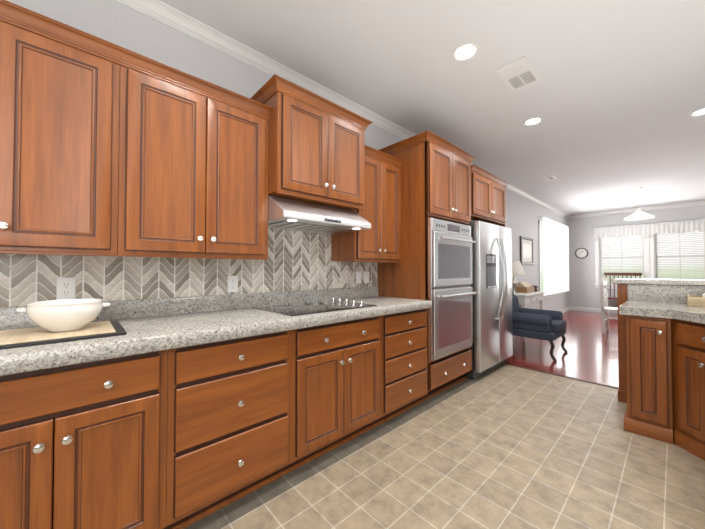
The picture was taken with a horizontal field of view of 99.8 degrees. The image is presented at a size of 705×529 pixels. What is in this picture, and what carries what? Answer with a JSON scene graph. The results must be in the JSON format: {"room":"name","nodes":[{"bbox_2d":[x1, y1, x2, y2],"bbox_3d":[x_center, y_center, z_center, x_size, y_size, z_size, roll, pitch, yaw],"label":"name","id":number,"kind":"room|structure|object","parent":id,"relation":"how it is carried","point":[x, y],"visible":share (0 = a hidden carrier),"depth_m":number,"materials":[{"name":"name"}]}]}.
{"room":"kitchen","nodes":[
{"label":"kitchen","id":0,"kind":"room"},
{"bbox_2d":[7,0,569,310],"bbox_3d":[1.467,-0.121,4.298,13.150,2.760,0.150,1,-1,-43],"label":"wall","id":1,"kind":"structure","parent":0,"point":[121,25],"depth_m":1.92,"materials":[{"name":"grey paint"}]},
{"bbox_2d":[0,0,120,255],"bbox_3d":[-1.470,-0.527,1.238,0.762,0.972,0.354,1,-1,-43],"label":"upper cabinet","id":2,"kind":"object","parent":1,"relation":"attached to","point":[59,120],"visible":1,"depth_m":1.25,"materials":[{"name":"brown wood"}]},
{"bbox_2d":[56,277,75,299],"bbox_3d":[-1.436,0.123,1.490,0.070,0.114,0.007,1,-1,-43],"label":"outlet","id":3,"kind":"object","parent":1,"relation":"attached to","point":[65,288],"visible":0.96,"depth_m":1.49,"materials":[{"name":"white plastic"}]},
{"bbox_2d":[0,228,376,306],"bbox_3d":[-0.948,-0.138,1.956,3.276,0.684,0.008,1,-1,-43],"label":"backsplash","id":4,"kind":"structure","parent":1,"relation":"attached to","point":[298,260],"depth_m":1.84,"materials":[{"name":"grey tile"}]},
{"bbox_2d":[0,286,377,329],"bbox_3d":[-0.944,0.255,1.945,3.276,0.100,0.020,1,-1,-43],"label":"backsplash ledge","id":5,"kind":"structure","parent":1,"relation":"attached to","point":[11,318],"depth_m":1.89,"materials":[{"name":"grey stone"}]},
{"bbox_2d":[117,47,271,259],"bbox_3d":[-0.910,-0.519,1.755,0.762,0.972,0.354,1,-1,-43],"label":"upper cabinet","id":6,"kind":"object","parent":1,"relation":"attached to","point":[193,169],"visible":0.96,"depth_m":1.59,"materials":[{"name":"brown wood"}]},
{"bbox_2d":[228,276,237,291],"bbox_3d":[-0.827,0.135,2.053,0.070,0.114,0.007,1,-1,-43],"label":"outlet","id":7,"kind":"object","parent":1,"relation":"attached to","point":[232,283],"visible":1,"depth_m":2.05,"materials":[{"name":"white plastic"}]},
{"bbox_2d":[250,74,372,209],"bbox_3d":[-0.310,-0.786,2.233,0.854,0.695,0.474,1,-1,-43],"label":"upper cabinet","id":8,"kind":"object","parent":1,"relation":"attached to","point":[316,148],"visible":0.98,"depth_m":2.00,"materials":[{"name":"brown wood"}]},
{"bbox_2d":[268,195,370,233],"bbox_3d":[-0.300,-0.360,2.216,0.756,0.178,0.501,1,-1,-43],"label":"under-cabinet range hood","id":9,"kind":"object","parent":8,"relation":"attached to","point":[291,214],"visible":0.96,"depth_m":2.05,"materials":[{"name":"silver metal"}]},
{"bbox_2d":[356,272,360,282],"bbox_3d":[0.064,0.126,2.873,0.070,0.114,0.013,1,-1,-43],"label":"light switch","id":10,"kind":"object","parent":1,"relation":"attached to","point":[358,277],"visible":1,"depth_m":2.86,"materials":[{"name":"white plastic"}]},
{"bbox_2d":[364,272,368,282],"bbox_3d":[0.145,0.127,2.947,0.070,0.114,0.013,1,-1,-43],"label":"light switch","id":11,"kind":"object","parent":1,"relation":"attached to","point":[366,277],"visible":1,"depth_m":2.94,"materials":[{"name":"white plastic"}]},
{"bbox_2d":[331,145,403,262],"bbox_3d":[0.153,-0.503,2.738,0.610,0.972,0.354,1,-1,-43],"label":"upper cabinet","id":12,"kind":"object","parent":1,"relation":"attached to","point":[379,241],"visible":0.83,"depth_m":2.61,"materials":[{"name":"brown wood"}]},
{"bbox_2d":[471,165,509,226],"bbox_3d":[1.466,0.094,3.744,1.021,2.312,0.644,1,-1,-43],"label":"upper cabinet","id":13,"kind":"object","parent":1,"relation":"attached to","point":[488,197],"visible":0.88,"depth_m":3.48,"materials":[{"name":"brown wood"}]},
{"bbox_2d":[520,236,533,264],"bbox_3d":[3.626,-0.280,6.171,0.760,0.580,0.032,1,-1,-43],"label":"framed picture","id":14,"kind":"object","parent":1,"relation":"attached to","point":[526,252],"visible":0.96,"depth_m":6.14,"materials":[{"name":"paper"}]},
{"bbox_2d":[538,220,564,298],"bbox_3d":[5.034,-0.100,7.547,2.290,1.805,0.200,1,-1,-43],"label":"window","id":15,"kind":"structure","parent":1,"relation":"in","point":[540,224],"depth_m":6.80,"materials":[{"name":"white paint"}]},
{"bbox_2d":[540,229,543,289],"bbox_3d":[4.960,-0.101,7.627,2.140,1.650,0.007,1,-1,-43],"label":"window","id":16,"kind":"structure","parent":15,"relation":"attached to","point":[541,263],"depth_m":7.38,"materials":[{"name":"white paint"}]},
{"bbox_2d":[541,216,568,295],"bbox_3d":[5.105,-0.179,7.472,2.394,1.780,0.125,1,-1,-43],"label":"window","id":17,"kind":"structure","parent":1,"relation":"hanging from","point":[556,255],"depth_m":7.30,"materials":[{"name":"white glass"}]},
{"bbox_2d":[558,306,569,312],"bbox_3d":[3.990,1.240,6.496,6.430,0.110,0.014,1,-1,-43],"label":"baseboard","id":18,"kind":"structure","parent":1,"relation":"attached to","point":[566,309],"depth_m":8.30,"materials":[{"name":"white paint"}]},
{"bbox_2d":[160,0,704,214],"bbox_3d":[3.622,-1.599,1.990,13.450,0.120,6.500,1,-1,-43],"label":"ceiling","id":19,"kind":"structure","parent":0,"point":[614,98],"depth_m":2.42,"materials":[{"name":"paint"}]},
{"bbox_2d":[115,0,704,218],"bbox_3d":[3.622,-1.498,1.989,13.150,0.082,6.200,1,-1,-43],"label":"crown molding","id":20,"kind":"structure","parent":19,"relation":"attached to","point":[170,16],"depth_m":2.22,"materials":[{"name":"white paint"}]},
{"bbox_2d":[452,42,479,61],"bbox_3d":[0.816,-1.532,2.146,0.190,0.008,0.190,1,-1,-43],"label":"recessed light","id":21,"kind":"object","parent":19,"relation":"in","point":[466,51],"visible":1,"depth_m":2.14,"materials":[{"name":"white paint"}]},
{"bbox_2d":[494,56,541,91],"bbox_3d":[1.342,-1.528,2.401,0.400,0.009,0.220,1,-1,-43],"label":"ceiling vent","id":22,"kind":"object","parent":19,"relation":"in","point":[518,74],"visible":1,"depth_m":2.38,"materials":[{"name":"white paint"}]},
{"bbox_2d":[523,117,543,125],"bbox_3d":[1.915,-1.516,3.152,0.190,0.008,0.190,1,-1,-43],"label":"recessed light","id":23,"kind":"object","parent":19,"relation":"in","point":[532,121],"visible":1,"depth_m":3.15,"materials":[{"name":"white paint"}]},
{"bbox_2d":[543,175,556,179],"bbox_3d":[3.379,-1.483,5.073,0.320,0.009,0.120,1,-1,-43],"label":"ceiling vent","id":24,"kind":"object","parent":19,"relation":"in","point":[549,177],"visible":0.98,"depth_m":5.05,"materials":[{"name":"white paint"}]},
{"bbox_2d":[624,187,654,219],"bbox_3d":[5.514,-1.182,5.720,0.430,0.590,0.430,1,-1,-43],"label":"pendant light","id":25,"kind":"object","parent":19,"relation":"hanging from","point":[638,214],"visible":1,"depth_m":5.69,"materials":[{"name":"silver metal"}]},
{"bbox_2d":[689,108,704,116],"bbox_3d":[3.487,-1.519,2.953,0.190,0.008,0.190,1,-1,-43],"label":"recessed light","id":26,"kind":"object","parent":19,"relation":"in","point":[700,112],"visible":1,"depth_m":2.98,"materials":[{"name":"white paint"}]},
{"bbox_2d":[183,363,704,528],"bbox_3d":[1.144,1.222,-0.347,6.700,0.080,6.500,1,-1,-43],"label":"floor","id":27,"kind":"structure","parent":0,"point":[503,446],"depth_m":1.73,"materials":[{"name":"beige tile"}]},
{"bbox_2d":[0,350,167,528],"bbox_3d":[-1.232,0.783,1.239,0.685,0.851,0.644,1,-1,-43],"label":"base cabinet","id":28,"kind":"object","parent":27,"relation":"on","point":[83,445],"depth_m":1.09,"materials":[{"name":"brown wood"}]},
{"bbox_2d":[163,330,290,528],"bbox_3d":[-0.756,0.790,1.679,0.609,0.851,0.644,1,-1,-43],"label":"base cabinet","id":29,"kind":"object","parent":27,"relation":"on","point":[228,422],"visible":0.79,"depth_m":1.42,"materials":[{"name":"brown wood"}]},
{"bbox_2d":[284,316,380,473],"bbox_3d":[-0.252,0.798,2.144,0.761,0.851,0.644,1,-1,-43],"label":"base cabinet","id":30,"kind":"object","parent":27,"relation":"on","point":[335,385],"visible":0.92,"depth_m":1.88,"materials":[{"name":"brown wood"}]},
{"bbox_2d":[0,296,431,375],"bbox_3d":[-0.730,0.333,1.713,3.276,0.064,0.640,1,-1,-43],"label":"countertop","id":31,"kind":"structure","parent":30,"relation":"on","point":[150,334],"depth_m":1.39,"materials":[{"name":"grey stone"}]},
{"bbox_2d":[0,321,126,349],"bbox_3d":[-1.275,0.283,1.177,0.575,0.019,0.360,1,-1,-43],"label":"cutting board","id":32,"kind":"object","parent":31,"relation":"on","point":[18,338],"visible":1,"depth_m":1.17,"materials":[{"name":"beige wood"}]},
{"bbox_2d":[16,299,110,331],"bbox_3d":[-1.200,0.214,1.248,0.288,0.120,0.235,1,-1,-43],"label":"bowl","id":33,"kind":"object","parent":32,"relation":"on","point":[64,315],"visible":1,"depth_m":1.18,"materials":[{"name":"white ceramic"}]},
{"bbox_2d":[252,298,376,315],"bbox_3d":[-0.263,0.291,2.164,0.738,0.034,0.525,1,-1,-43],"label":"glass cooktop","id":34,"kind":"object","parent":31,"relation":"in","point":[302,308],"visible":1,"depth_m":2.07,"materials":[{"name":"black glass"}]},
{"bbox_2d":[374,309,427,426],"bbox_3d":[0.252,0.806,2.610,0.609,0.851,0.644,1,-1,-43],"label":"base cabinet","id":35,"kind":"object","parent":27,"relation":"on","point":[403,361],"visible":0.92,"depth_m":2.36,"materials":[{"name":"brown wood"}]},
{"bbox_2d":[377,130,475,401],"bbox_3d":[0.800,0.039,3.095,0.930,2.400,0.694,1,-1,-43],"label":"tall cabinet","id":36,"kind":"object","parent":27,"relation":"on","point":[434,266],"visible":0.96,"depth_m":2.79,"materials":[{"name":"brown wood"}]},
{"bbox_2d":[465,220,512,378],"bbox_3d":[1.495,0.381,3.670,0.920,1.735,0.738,1,-1,-43],"label":"refrigerator","id":37,"kind":"object","parent":27,"relation":"on","point":[492,343],"visible":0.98,"depth_m":3.33,"materials":[{"name":"silver metal"}]},
{"bbox_2d":[617,284,627,402],"bbox_3d":[2.984,0.695,2.149,0.136,1.058,1.595,1,-1,-43],"label":"wall","id":38,"kind":"structure","parent":27,"relation":"on","point":[622,293],"depth_m":2.67,"materials":[{"name":"brown wood"}]},
{"bbox_2d":[611,278,704,285],"bbox_3d":[3.059,0.145,2.247,0.450,0.042,1.623,1,-1,-43],"label":"countertop","id":39,"kind":"structure","parent":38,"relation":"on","point":[685,282],"depth_m":2.50,"materials":[{"name":"grey stone"}]},
{"bbox_2d":[628,284,704,302],"bbox_3d":[2.959,0.236,2.080,0.020,0.142,1.517,1,-1,-43],"label":"trim","id":40,"kind":"structure","parent":38,"relation":"attached to","point":[663,293],"depth_m":2.47,"materials":[{"name":"grey stone"}]},
{"bbox_2d":[624,315,672,443],"bbox_3d":[2.305,0.801,2.311,0.644,0.851,0.249,1,-1,-43],"label":"base cabinet","id":41,"kind":"object","parent":27,"relation":"on","point":[649,411],"visible":0.96,"depth_m":2.11,"materials":[{"name":"brown wood"}]},
{"bbox_2d":[671,319,694,322],"bbox_3d":[2.379,0.793,1.809,0.550,0.852,0.550,1,-1,-43],"label":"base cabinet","id":42,"kind":"object","parent":27,"relation":"on","point":[672,320],"depth_m":2.01,"materials":[{"name":"brown wood"}]},
{"bbox_2d":[671,323,704,460],"bbox_3d":[2.387,0.785,1.376,1.804,0.852,1.232,1,-1,-43],"label":"base cabinet","id":43,"kind":"object","parent":27,"relation":"on","point":[688,361],"depth_m":1.93,"materials":[{"name":"brown wood"}]},
{"bbox_2d":[619,300,704,323],"bbox_3d":[2.296,0.329,1.467,1.824,0.064,1.518,1,-1,-43],"label":"countertop","id":44,"kind":"structure","parent":43,"relation":"on","point":[680,311],"depth_m":2.10,"materials":[{"name":"grey stone"}]},
{"bbox_2d":[687,293,704,306],"bbox_3d":[2.787,0.234,2.039,0.230,0.144,0.650,1,-1,-43],"label":"wood tray","id":45,"kind":"object","parent":44,"relation":"on","point":[695,300],"visible":1,"depth_m":2.17,"materials":[{"name":"beige wood"}]},
{"bbox_2d":[504,310,618,386],"bbox_3d":[6.082,1.298,4.217,6.750,0.080,6.500,1,-1,-43],"label":"floor","id":46,"kind":"structure","parent":0,"point":[591,348],"depth_m":4.30,"materials":[{"name":"brown wood"}]},
{"bbox_2d":[515,291,545,341],"bbox_3d":[3.075,0.891,5.341,1.090,0.770,0.452,1,-1,-43],"label":"console table","id":47,"kind":"object","parent":46,"relation":"on","point":[524,299],"visible":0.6,"depth_m":5.05,"materials":[{"name":"paint"}]},
{"bbox_2d":[512,261,524,293],"bbox_3d":[2.788,0.223,5.139,0.340,0.560,0.340,1,-1,-43],"label":"light","id":48,"kind":"object","parent":47,"relation":"on","point":[517,268],"visible":0.71,"depth_m":5.03,"materials":[{"name":"beige fabric"}]},
{"bbox_2d":[515,282,533,292],"bbox_3d":[3.142,0.413,5.476,0.420,0.189,0.260,1,-1,-43],"label":"box","id":49,"kind":"object","parent":47,"relation":"on","point":[523,287],"visible":0.75,"depth_m":5.34,"materials":[{"name":"brown wood"}]},
{"bbox_2d":[512,293,567,361],"bbox_3d":[2.553,0.864,4.352,0.740,0.807,0.880,1,-1,-43],"label":"armchair","id":50,"kind":"object","parent":46,"relation":"on","point":[550,326],"visible":0.67,"depth_m":4.04,"materials":[{"name":"fabric"}]},
{"bbox_2d":[506,363,618,388],"bbox_3d":[3.818,1.212,1.696,0.050,0.008,5.550,1,-1,-43],"label":"floor transition strip","id":51,"kind":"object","parent":46,"relation":"on","point":[564,376],"depth_m":3.27,"materials":[{"name":"grey metal"}]},
{"bbox_2d":[600,277,617,333],"bbox_3d":[4.941,0.764,5.527,0.460,1.030,0.460,1,-1,-43],"label":"dining chair","id":52,"kind":"object","parent":46,"relation":"on","point":[605,315],"visible":0.62,"depth_m":5.53,"materials":[{"name":"paint"}]},
{"bbox_2d":[604,273,641,306],"bbox_3d":[6.942,0.764,7.649,0.380,1.100,0.740,1,-1,-43],"label":"bench","id":53,"kind":"object","parent":46,"relation":"on","point":[626,274],"visible":0.42,"depth_m":7.80,"materials":[{"name":"brown wood"}]},
{"bbox_2d":[568,205,704,308],"bbox_3d":[8.506,-0.085,6.480,0.150,2.760,6.200,1,-1,-43],"label":"wall","id":54,"kind":"structure","parent":0,"point":[584,291],"depth_m":8.33,"materials":[{"name":"grey paint"}]},
{"bbox_2d":[575,248,587,258],"bbox_3d":[6.537,-0.322,8.477,0.034,0.310,0.310,1,-1,-43],"label":"round wall clock","id":55,"kind":"object","parent":54,"relation":"attached to","point":[581,253],"visible":1,"depth_m":8.47,"materials":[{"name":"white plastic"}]},
{"bbox_2d":[570,306,617,313],"bbox_3d":[8.456,1.239,6.391,0.014,0.110,6.170,1,-1,-43],"label":"baseboard","id":56,"kind":"structure","parent":54,"relation":"attached to","point":[571,307],"depth_m":8.35,"materials":[{"name":"white paint"}]},
{"bbox_2d":[594,237,649,288],"bbox_3d":[7.150,-0.164,7.897,0.200,1.625,1.110,1,-1,-43],"label":"window","id":57,"kind":"structure","parent":54,"relation":"in","point":[646,263],"depth_m":7.96,"materials":[{"name":"white paint"}]},
{"bbox_2d":[600,235,643,283],"bbox_3d":[7.144,-0.182,7.892,0.045,1.430,0.860,1,-1,-43],"label":"window blinds","id":58,"kind":"object","parent":57,"relation":"attached to","point":[608,252],"visible":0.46,"depth_m":7.88,"materials":[{"name":"white plastic"}]},
{"bbox_2d":[602,236,642,281],"bbox_3d":[7.229,-0.165,7.971,0.007,1.470,0.960,1,-1,-43],"label":"window","id":59,"kind":"structure","parent":57,"relation":"attached to","point":[622,254],"depth_m":7.96,"materials":[{"name":"white paint"}]},
{"bbox_2d":[593,219,704,241],"bbox_3d":[7.437,-0.831,7.479,0.077,0.394,2.152,1,-1,-43],"label":"lace valance","id":60,"kind":"object","parent":54,"relation":"attached to","point":[649,230],"visible":1,"depth_m":7.42,"materials":[{"name":"white fabric"}]},
{"bbox_2d":[650,232,704,278],"bbox_3d":[7.861,-0.177,7.128,0.200,1.625,1.055,1,-1,-43],"label":"window","id":61,"kind":"structure","parent":54,"relation":"in","point":[653,255],"depth_m":7.42,"materials":[{"name":"white paint"}]},
{"bbox_2d":[656,231,704,278],"bbox_3d":[7.855,-0.194,7.123,0.045,1.430,0.805,1,-1,-43],"label":"window blinds","id":62,"kind":"object","parent":61,"relation":"attached to","point":[689,249],"visible":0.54,"depth_m":7.11,"materials":[{"name":"white plastic"}]},
{"bbox_2d":[657,232,704,278],"bbox_3d":[7.940,-0.178,7.202,0.007,1.470,0.905,1,-1,-43],"label":"window","id":63,"kind":"structure","parent":61,"relation":"attached to","point":[681,258],"depth_m":7.18,"materials":[{"name":"white paint"}]}
]}

